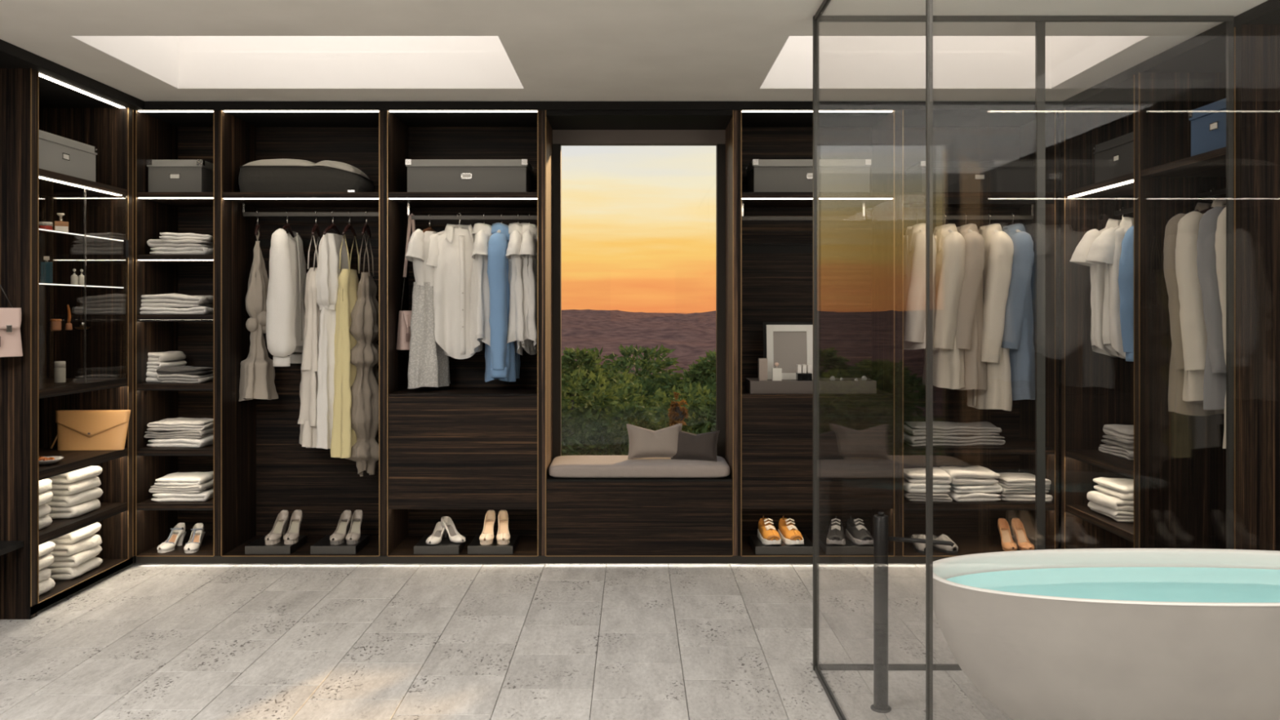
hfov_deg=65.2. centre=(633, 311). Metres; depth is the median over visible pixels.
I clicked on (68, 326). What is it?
wooden brush
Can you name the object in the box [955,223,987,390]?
coat
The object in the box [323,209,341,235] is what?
clothes hanger
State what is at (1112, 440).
shirt
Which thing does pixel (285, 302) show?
garment
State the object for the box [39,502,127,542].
shelf
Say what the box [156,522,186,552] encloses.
heels
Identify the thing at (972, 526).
wardrobe
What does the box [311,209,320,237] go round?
clothes hanger
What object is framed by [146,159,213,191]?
storage box
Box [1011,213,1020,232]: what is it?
clothes hanger
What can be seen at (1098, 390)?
wardrobe
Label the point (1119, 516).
shirt
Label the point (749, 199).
shelf
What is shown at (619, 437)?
bush
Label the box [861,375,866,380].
ball
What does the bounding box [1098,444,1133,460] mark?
shirt
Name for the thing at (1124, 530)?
shelf
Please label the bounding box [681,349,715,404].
tree
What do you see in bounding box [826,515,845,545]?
sneaker
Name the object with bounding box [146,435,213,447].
shirt
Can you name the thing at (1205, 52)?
wall
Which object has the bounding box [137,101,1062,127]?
trim
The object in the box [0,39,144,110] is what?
trim
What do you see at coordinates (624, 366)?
tree
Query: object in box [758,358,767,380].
gift box
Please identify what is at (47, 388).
shelf
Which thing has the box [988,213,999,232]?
clothes hanger
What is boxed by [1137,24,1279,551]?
wardrobe
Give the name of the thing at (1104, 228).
clothes hanger
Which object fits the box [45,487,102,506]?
towel
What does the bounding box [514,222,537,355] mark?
shirt
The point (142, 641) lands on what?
floor
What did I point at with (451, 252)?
shirt
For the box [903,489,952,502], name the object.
shirt
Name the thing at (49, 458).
bangle
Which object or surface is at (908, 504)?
shelf
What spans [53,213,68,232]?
perfume bottle
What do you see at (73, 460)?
shelf
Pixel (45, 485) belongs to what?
towel
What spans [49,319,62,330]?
jar
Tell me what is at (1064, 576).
bathtub rim
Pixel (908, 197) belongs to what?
shelf
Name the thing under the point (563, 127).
window
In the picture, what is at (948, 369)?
coat
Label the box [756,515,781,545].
sneaker
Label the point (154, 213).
wardrobe
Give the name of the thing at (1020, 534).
heels
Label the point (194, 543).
heels
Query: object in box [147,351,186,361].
shirt
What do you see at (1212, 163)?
shelf
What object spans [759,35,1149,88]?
window
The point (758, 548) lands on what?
tray
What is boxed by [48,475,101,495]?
towel
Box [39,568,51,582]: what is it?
towel
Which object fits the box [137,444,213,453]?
shelf
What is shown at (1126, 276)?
shirt
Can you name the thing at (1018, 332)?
coat
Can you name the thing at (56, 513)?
towel
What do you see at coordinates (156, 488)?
shirt
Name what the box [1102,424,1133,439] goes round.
shirt
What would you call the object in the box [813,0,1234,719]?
glass wall
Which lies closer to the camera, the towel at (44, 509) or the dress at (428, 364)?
the towel at (44, 509)
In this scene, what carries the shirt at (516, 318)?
hanging from the clothes hanger
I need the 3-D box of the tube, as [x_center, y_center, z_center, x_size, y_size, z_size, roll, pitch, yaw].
[-3.100,0.324,5.404,0.056,0.115,0.055,0,0,0]
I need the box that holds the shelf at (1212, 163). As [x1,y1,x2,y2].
[1141,146,1226,177]
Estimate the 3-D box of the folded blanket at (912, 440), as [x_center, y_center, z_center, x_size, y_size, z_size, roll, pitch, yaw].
[1.919,0.762,6.064,0.586,0.067,0.289,0,0,-4]
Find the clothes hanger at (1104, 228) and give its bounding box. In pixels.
[1099,207,1124,231]
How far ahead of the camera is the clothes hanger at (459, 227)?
6.10 m
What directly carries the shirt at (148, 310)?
on the wardrobe at (154, 213)
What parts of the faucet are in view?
handle, spout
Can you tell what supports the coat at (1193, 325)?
hanging from the clothes hanger at (1205, 211)
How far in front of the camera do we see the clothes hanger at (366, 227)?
6.10 m
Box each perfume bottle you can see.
[40,256,52,283]
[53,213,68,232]
[71,268,78,284]
[78,269,84,284]
[771,362,782,380]
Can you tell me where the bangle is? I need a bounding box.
[43,457,55,460]
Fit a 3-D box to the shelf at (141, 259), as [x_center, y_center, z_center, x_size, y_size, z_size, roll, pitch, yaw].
[-2.677,-0.321,6.107,0.450,0.030,0.526,0,0,0]
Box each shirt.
[139,306,213,314]
[141,293,213,307]
[143,426,213,438]
[146,239,213,248]
[146,360,186,371]
[146,371,162,382]
[146,417,213,431]
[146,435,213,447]
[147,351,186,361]
[148,479,213,493]
[149,246,213,254]
[151,487,213,502]
[154,471,213,485]
[159,232,213,241]
[426,223,481,359]
[469,222,493,354]
[484,222,520,382]
[505,222,535,355]
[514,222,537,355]
[903,466,951,484]
[903,478,951,493]
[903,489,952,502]
[938,465,999,484]
[947,489,1000,502]
[948,483,1003,493]
[994,472,1051,486]
[994,492,1052,502]
[997,481,1049,493]
[1069,218,1125,358]
[1085,217,1133,359]
[1086,490,1133,511]
[1087,501,1133,522]
[1093,476,1133,500]
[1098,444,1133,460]
[1101,435,1133,449]
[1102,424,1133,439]
[1117,225,1133,361]
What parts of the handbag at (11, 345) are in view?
strap chain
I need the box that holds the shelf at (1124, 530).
[1066,504,1133,540]
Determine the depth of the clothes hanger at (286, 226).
6.11 m
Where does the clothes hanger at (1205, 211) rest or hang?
hanging from the wardrobe at (1181, 459)
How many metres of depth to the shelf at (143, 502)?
5.84 m
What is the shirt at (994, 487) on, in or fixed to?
on the shirt at (988, 496)
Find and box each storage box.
[39,129,97,182]
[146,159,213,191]
[405,159,533,191]
[746,159,871,191]
[904,160,1035,191]
[1092,131,1133,182]
[1187,97,1226,156]
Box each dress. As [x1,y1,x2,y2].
[238,230,278,401]
[297,235,320,447]
[306,232,348,448]
[330,234,359,457]
[345,233,378,476]
[405,228,450,388]
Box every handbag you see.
[0,284,22,357]
[395,213,415,350]
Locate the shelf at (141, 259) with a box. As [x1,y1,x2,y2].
[137,254,213,263]
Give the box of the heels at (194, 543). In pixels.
[183,523,204,553]
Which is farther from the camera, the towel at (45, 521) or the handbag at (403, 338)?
the handbag at (403, 338)
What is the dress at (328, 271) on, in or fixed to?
hanging from the clothes hanger at (332, 226)
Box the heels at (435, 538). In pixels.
[426,521,446,544]
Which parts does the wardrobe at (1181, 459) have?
panel, hanging rail, panel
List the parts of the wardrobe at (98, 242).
panel, glass door, panel, door handle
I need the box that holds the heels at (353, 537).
[345,509,363,544]
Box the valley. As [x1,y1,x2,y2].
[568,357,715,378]
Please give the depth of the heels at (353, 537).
6.03 m
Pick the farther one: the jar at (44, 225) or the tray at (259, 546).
the tray at (259, 546)
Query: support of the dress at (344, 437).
hanging from the clothes hanger at (348, 226)
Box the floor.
[0,544,1061,719]
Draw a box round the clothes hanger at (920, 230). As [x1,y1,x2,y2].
[915,213,923,232]
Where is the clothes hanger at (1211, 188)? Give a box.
[1186,187,1215,213]
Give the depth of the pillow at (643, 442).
6.06 m
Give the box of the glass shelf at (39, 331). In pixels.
[39,330,56,333]
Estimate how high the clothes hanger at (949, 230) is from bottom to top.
0.166 m
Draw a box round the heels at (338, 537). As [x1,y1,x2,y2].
[329,510,351,545]
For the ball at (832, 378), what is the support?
on the shelf at (753, 385)
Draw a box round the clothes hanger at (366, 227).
[361,209,371,238]
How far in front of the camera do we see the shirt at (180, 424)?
5.92 m
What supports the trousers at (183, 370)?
on the trousers at (206, 377)
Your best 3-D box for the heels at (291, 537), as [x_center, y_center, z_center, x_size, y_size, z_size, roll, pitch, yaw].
[-2.048,1.294,6.020,0.084,0.162,0.229,0,0,-4]
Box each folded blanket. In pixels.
[903,421,1001,435]
[903,431,1004,446]
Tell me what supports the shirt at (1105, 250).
hanging from the clothes hanger
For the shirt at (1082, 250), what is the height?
0.791 m
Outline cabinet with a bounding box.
[545,110,733,556]
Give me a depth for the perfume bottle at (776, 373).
5.92 m
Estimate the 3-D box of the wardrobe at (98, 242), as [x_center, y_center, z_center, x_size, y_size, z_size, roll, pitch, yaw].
[-3.199,0.154,5.329,0.582,2.664,0.990,0,0,0]
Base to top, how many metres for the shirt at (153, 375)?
0.072 m
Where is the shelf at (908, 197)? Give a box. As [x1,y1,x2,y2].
[903,191,1053,207]
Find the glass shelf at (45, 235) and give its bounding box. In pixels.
[39,229,118,241]
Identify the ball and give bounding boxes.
[830,375,835,380]
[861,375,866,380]
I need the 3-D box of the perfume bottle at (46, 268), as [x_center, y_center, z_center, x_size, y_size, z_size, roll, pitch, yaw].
[-3.110,-0.220,5.296,0.055,0.150,0.033,0,0,-35]
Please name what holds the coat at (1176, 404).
hanging from the clothes hanger at (1211, 188)
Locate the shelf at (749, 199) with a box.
[742,191,893,207]
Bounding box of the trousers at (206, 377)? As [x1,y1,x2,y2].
[156,372,213,383]
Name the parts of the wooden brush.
handle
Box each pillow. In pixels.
[626,423,682,459]
[671,430,719,461]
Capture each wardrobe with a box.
[0,68,133,619]
[133,110,217,556]
[217,110,383,556]
[383,110,542,556]
[737,110,898,556]
[898,110,1058,556]
[1061,74,1137,549]
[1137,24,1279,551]
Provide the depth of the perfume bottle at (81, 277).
5.51 m
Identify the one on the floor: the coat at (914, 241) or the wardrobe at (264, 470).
the wardrobe at (264, 470)
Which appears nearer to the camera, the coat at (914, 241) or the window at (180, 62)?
the window at (180, 62)
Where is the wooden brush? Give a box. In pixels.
[65,304,72,329]
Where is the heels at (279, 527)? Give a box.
[264,510,288,545]
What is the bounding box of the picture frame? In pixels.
[763,321,813,379]
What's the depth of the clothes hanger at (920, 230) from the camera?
6.10 m
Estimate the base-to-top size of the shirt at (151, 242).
0.053 m
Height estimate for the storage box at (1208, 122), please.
0.216 m
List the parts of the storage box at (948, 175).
lid, label frame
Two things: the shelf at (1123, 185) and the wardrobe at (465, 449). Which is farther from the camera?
the wardrobe at (465, 449)
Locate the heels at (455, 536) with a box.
[440,515,466,542]
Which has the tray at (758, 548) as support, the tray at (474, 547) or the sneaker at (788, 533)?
the sneaker at (788, 533)
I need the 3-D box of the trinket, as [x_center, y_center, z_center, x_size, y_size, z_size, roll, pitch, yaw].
[-3.160,0.070,5.733,0.036,0.032,0.035,0,0,0]
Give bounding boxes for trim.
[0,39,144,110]
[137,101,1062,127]
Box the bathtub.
[924,548,1279,719]
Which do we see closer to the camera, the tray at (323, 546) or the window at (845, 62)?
the window at (845, 62)
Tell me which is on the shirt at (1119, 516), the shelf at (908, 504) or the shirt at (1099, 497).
the shirt at (1099, 497)
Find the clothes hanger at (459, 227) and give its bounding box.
[436,213,466,235]
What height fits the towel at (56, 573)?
0.066 m
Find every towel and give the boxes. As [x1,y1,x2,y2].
[39,478,52,493]
[39,490,53,506]
[39,503,51,517]
[39,515,52,529]
[39,541,55,556]
[39,553,53,569]
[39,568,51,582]
[39,577,55,595]
[44,545,102,568]
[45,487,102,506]
[46,498,100,519]
[48,465,102,484]
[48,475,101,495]
[48,533,102,556]
[48,556,102,579]
[49,522,101,543]
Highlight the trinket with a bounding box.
[79,321,84,327]
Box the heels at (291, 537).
[283,509,302,544]
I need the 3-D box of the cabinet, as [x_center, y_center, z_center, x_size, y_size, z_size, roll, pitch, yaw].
[0.034,0.139,6.064,1.098,2.634,0.456,0,0,0]
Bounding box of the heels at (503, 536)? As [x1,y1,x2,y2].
[496,510,510,544]
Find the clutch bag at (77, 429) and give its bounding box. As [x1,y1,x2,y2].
[50,409,130,450]
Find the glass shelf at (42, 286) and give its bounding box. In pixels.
[39,283,122,288]
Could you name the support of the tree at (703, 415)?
on the ground
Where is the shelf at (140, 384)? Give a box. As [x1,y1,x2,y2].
[137,381,213,388]
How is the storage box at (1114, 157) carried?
on the wardrobe at (1098, 390)
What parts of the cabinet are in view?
panel, board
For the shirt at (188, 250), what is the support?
on the wardrobe at (154, 213)
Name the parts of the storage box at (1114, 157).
lid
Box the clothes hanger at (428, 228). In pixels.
[422,213,435,232]
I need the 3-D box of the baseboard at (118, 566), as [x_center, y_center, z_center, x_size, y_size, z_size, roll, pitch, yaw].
[-2.923,1.447,5.337,0.014,0.042,1.001,0,0,0]
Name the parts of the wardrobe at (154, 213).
panel, panel, panel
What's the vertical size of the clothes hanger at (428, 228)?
0.166 m
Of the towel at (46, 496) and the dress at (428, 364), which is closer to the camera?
the towel at (46, 496)
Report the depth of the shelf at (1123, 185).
5.46 m
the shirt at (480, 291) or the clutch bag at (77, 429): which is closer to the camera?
the clutch bag at (77, 429)
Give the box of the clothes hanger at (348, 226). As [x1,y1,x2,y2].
[342,209,356,237]
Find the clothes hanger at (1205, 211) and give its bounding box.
[1198,203,1226,213]
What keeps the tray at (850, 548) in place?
on the wardrobe at (859, 231)
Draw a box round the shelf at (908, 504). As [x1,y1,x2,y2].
[903,496,1053,508]
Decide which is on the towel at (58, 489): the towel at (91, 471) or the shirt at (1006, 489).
the towel at (91, 471)
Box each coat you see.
[903,222,938,350]
[922,223,965,389]
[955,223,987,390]
[966,223,1013,411]
[1000,223,1035,399]
[1163,202,1224,416]
[1175,199,1226,401]
[1195,206,1226,409]
[1214,207,1226,448]
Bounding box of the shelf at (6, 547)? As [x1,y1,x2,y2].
[0,541,23,555]
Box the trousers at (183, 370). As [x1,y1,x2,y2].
[155,365,213,374]
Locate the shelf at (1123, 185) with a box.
[1066,172,1133,196]
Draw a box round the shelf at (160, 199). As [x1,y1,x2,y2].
[137,191,213,207]
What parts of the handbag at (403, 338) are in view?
strap chain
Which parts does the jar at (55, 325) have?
lid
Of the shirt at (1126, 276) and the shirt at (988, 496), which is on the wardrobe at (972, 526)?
the shirt at (988, 496)
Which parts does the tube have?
lid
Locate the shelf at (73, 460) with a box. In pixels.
[39,448,127,478]
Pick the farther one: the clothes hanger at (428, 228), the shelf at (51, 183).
the clothes hanger at (428, 228)
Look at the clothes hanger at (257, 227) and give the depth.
6.09 m
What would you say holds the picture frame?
on the shelf at (753, 385)
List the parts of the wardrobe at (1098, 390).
hanging rail, panel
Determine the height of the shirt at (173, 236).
0.043 m
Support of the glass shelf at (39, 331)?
attached to the wardrobe at (98, 242)
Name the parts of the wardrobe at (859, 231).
panel, hanging rail, panel, panel, drawer, panel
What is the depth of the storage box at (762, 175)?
5.95 m
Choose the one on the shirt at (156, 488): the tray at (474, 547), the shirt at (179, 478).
the shirt at (179, 478)
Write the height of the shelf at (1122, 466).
0.028 m
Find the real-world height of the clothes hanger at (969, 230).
0.166 m
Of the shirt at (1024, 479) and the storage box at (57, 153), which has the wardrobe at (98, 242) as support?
the storage box at (57, 153)
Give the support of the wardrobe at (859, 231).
on the floor
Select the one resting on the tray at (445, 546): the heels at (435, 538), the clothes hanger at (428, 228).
the heels at (435, 538)
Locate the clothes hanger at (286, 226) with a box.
[282,209,294,237]
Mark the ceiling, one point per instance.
(558, 50)
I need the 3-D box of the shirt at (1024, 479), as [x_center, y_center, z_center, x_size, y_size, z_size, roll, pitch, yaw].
[2.333,1.006,6.016,0.270,0.044,0.268,0,0,0]
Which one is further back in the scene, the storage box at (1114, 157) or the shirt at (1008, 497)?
the shirt at (1008, 497)
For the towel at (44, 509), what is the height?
0.064 m
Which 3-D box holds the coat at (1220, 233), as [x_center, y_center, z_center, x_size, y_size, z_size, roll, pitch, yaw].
[2.765,0.035,4.309,0.509,1.124,0.249,0,0,4]
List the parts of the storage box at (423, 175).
label frame, lid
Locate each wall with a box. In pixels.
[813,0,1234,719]
[1058,120,1061,544]
[1062,0,1279,108]
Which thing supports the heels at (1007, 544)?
on the wardrobe at (972, 526)
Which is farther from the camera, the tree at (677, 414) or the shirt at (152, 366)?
the tree at (677, 414)
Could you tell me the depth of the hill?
736.75 m
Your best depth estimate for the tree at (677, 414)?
9.17 m
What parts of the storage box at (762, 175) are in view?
lid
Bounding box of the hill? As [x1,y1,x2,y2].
[561,309,715,362]
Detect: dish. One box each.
[39,456,63,464]
[75,327,89,329]
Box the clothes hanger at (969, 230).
[964,213,973,232]
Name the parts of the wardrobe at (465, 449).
panel, drawer, hanging rail, panel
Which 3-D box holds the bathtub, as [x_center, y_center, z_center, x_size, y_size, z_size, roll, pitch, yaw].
[1.820,1.167,3.250,1.726,0.638,0.702,0,0,0]
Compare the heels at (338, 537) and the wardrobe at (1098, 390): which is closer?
the wardrobe at (1098, 390)
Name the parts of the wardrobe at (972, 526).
panel, panel, hanging rail, panel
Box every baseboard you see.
[31,555,133,615]
[136,555,950,563]
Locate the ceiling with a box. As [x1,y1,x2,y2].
[0,0,1267,120]
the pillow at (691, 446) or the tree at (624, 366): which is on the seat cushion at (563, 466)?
the pillow at (691, 446)
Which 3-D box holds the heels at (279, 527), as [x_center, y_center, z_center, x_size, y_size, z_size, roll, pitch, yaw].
[-2.144,1.294,6.010,0.084,0.162,0.229,0,0,6]
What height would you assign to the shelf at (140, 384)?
0.028 m
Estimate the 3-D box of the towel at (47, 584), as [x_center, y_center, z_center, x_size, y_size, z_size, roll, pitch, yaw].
[-3.122,1.389,5.007,0.334,0.067,0.229,0,0,0]
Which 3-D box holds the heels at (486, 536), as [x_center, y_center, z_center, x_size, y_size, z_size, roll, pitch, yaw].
[-0.875,1.294,6.010,0.084,0.162,0.229,0,0,2]
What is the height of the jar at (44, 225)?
0.052 m
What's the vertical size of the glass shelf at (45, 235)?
0.009 m
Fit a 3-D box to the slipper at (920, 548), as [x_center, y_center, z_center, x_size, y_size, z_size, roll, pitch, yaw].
[1.731,1.376,6.010,0.103,0.092,0.268,0,0,4]
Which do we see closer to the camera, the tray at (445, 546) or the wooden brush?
the wooden brush
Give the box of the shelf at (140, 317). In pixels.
[137,314,213,319]
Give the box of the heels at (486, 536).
[479,510,495,545]
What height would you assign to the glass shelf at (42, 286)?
0.009 m
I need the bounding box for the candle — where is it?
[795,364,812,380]
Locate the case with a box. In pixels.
[238,158,374,191]
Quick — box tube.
[53,360,66,382]
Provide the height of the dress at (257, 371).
1.068 m
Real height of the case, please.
0.221 m
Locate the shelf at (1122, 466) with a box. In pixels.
[1066,449,1133,476]
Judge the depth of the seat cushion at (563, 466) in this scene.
5.86 m
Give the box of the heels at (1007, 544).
[997,518,1017,551]
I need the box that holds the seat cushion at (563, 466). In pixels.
[548,455,729,478]
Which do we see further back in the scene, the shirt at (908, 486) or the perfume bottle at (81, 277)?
the shirt at (908, 486)
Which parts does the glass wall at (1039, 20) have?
frame post, frame rail, frame rail, frame rail, frame post, frame rail, frame post, frame post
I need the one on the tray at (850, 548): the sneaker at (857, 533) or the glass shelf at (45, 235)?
the sneaker at (857, 533)
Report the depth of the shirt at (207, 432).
5.92 m
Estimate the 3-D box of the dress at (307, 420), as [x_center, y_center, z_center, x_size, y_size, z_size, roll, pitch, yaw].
[-1.929,0.162,6.104,0.222,1.289,0.369,0,0,-15]
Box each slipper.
[911,533,925,554]
[924,533,958,553]
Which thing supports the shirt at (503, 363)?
hanging from the clothes hanger
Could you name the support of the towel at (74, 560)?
on the towel at (56, 573)
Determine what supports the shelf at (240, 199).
attached to the wardrobe at (264, 470)
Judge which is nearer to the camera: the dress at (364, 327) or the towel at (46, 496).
the towel at (46, 496)
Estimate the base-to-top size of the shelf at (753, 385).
0.074 m
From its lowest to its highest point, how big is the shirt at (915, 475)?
0.068 m
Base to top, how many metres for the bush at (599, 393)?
5.298 m
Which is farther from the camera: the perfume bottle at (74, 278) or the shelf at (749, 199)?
the shelf at (749, 199)
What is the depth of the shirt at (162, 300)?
5.91 m
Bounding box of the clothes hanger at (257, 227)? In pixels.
[254,209,260,236]
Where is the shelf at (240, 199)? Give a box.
[222,191,378,207]
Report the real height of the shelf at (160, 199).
0.032 m
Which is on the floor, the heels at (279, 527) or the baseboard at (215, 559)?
the baseboard at (215, 559)
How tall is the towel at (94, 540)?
0.062 m
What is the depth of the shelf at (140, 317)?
5.84 m
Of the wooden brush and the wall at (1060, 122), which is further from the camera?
the wall at (1060, 122)
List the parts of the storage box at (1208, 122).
lid, label frame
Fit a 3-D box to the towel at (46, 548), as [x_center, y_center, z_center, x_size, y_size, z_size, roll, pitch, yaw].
[-3.119,1.202,5.013,0.338,0.064,0.232,0,0,0]
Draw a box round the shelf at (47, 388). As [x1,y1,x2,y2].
[39,377,127,396]
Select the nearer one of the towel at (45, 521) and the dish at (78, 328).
the towel at (45, 521)
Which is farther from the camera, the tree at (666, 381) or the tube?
the tree at (666, 381)
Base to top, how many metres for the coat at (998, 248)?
1.124 m
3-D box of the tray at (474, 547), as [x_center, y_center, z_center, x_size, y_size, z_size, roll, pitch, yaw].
[-0.841,1.399,6.020,0.265,0.048,0.300,0,0,0]
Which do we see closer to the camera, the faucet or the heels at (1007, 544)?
the faucet
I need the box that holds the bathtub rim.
[924,548,1279,605]
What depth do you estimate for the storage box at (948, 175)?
5.95 m
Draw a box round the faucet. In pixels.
[870,511,954,712]
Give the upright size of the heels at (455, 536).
0.124 m
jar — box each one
[39,222,53,230]
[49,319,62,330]
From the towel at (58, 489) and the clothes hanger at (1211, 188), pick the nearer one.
the clothes hanger at (1211, 188)
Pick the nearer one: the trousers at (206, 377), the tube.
the tube
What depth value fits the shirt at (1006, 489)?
5.89 m
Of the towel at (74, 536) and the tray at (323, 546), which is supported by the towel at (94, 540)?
the towel at (74, 536)
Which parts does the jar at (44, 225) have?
lid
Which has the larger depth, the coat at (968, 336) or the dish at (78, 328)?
the coat at (968, 336)
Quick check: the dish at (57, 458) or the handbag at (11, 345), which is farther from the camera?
the dish at (57, 458)
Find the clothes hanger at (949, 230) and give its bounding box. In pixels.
[943,213,953,232]
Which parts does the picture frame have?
frame, frame, frame, frame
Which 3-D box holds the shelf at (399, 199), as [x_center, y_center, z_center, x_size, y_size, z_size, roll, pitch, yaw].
[-0.998,-0.683,6.107,0.873,0.035,0.526,0,0,0]
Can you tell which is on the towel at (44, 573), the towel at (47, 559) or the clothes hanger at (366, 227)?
the towel at (47, 559)
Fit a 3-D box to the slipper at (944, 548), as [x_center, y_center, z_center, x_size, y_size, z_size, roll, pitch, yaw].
[1.846,1.376,6.010,0.103,0.092,0.268,0,0,-20]
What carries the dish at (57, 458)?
on the wardrobe at (98, 242)
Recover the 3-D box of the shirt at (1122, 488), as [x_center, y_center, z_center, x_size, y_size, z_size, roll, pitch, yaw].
[2.758,0.961,5.441,0.372,0.077,0.328,0,0,0]
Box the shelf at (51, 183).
[39,168,127,195]
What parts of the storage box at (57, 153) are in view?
label frame, lid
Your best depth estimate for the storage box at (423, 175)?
5.95 m
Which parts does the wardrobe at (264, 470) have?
panel, hanging rail, panel, panel, panel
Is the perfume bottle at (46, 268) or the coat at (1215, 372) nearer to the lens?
the coat at (1215, 372)
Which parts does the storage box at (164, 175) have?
lid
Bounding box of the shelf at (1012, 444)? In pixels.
[903,436,1053,452]
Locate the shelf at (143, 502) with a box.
[137,497,213,508]
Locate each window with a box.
[71,35,524,88]
[542,110,737,555]
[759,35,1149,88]
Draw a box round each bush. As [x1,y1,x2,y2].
[561,346,693,455]
[561,400,709,455]
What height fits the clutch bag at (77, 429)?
0.223 m
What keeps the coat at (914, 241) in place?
hanging from the clothes hanger at (920, 230)
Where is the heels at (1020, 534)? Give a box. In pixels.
[1011,518,1035,550]
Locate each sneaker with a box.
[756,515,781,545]
[777,515,804,545]
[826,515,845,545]
[844,515,873,545]
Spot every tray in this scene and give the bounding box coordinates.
[244,535,306,554]
[310,535,368,554]
[413,535,466,554]
[467,535,518,554]
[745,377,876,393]
[749,534,813,555]
[818,534,873,555]
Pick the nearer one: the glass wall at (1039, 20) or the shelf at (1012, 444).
the glass wall at (1039, 20)
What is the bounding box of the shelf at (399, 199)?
[388,191,537,207]
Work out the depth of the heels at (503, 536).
6.03 m
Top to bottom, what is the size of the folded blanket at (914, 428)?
0.065 m
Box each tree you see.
[561,343,701,429]
[607,355,661,395]
[648,380,715,434]
[667,391,688,426]
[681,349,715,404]
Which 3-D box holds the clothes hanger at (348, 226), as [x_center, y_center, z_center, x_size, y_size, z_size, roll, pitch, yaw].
[-1.735,-0.543,6.110,0.030,0.165,0.248,0,0,2]
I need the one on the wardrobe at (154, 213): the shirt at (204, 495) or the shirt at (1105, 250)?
the shirt at (204, 495)

